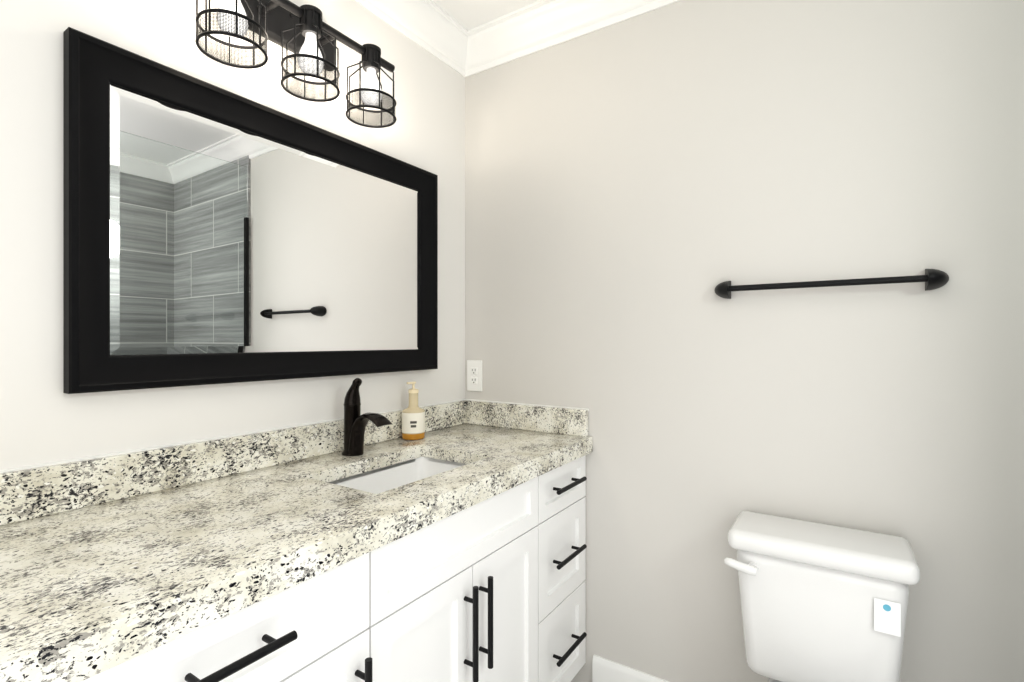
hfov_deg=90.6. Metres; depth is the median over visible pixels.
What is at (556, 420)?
backsplash
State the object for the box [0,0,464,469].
wall
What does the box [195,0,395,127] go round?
sconce
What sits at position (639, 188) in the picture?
wall
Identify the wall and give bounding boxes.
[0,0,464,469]
[465,0,1023,681]
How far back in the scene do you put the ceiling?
1.84 m
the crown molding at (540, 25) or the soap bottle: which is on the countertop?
the soap bottle
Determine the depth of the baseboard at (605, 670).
1.71 m
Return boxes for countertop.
[0,422,591,681]
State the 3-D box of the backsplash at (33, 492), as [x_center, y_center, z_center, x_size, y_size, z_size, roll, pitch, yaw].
[-0.779,0.287,1.147,0.019,0.092,2.194,0,0,33]
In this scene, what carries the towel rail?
attached to the wall at (639, 188)
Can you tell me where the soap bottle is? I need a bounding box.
[402,382,424,439]
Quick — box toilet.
[724,511,919,681]
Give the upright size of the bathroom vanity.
0.864 m
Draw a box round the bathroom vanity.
[16,442,592,681]
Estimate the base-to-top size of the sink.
0.162 m
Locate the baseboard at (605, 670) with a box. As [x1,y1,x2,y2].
[592,655,668,681]
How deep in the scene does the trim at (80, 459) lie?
1.23 m
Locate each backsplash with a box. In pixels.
[0,400,463,525]
[464,400,587,437]
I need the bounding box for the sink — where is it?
[324,450,475,493]
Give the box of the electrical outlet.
[467,360,481,391]
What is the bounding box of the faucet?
[336,378,395,461]
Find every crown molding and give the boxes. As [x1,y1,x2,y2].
[355,0,470,71]
[458,0,680,77]
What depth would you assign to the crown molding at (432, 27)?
1.84 m
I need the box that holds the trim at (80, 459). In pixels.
[0,399,588,472]
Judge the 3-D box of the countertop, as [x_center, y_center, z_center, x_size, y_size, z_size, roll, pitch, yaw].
[-0.551,0.350,1.000,0.562,0.035,2.194,0,0,33]
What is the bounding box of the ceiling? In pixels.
[433,0,539,29]
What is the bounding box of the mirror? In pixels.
[63,27,437,393]
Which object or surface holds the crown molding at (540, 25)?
attached to the wall at (639, 188)
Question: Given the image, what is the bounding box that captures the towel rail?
[715,269,948,298]
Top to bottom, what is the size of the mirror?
0.714 m
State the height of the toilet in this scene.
0.740 m
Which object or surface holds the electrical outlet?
attached to the wall at (639, 188)

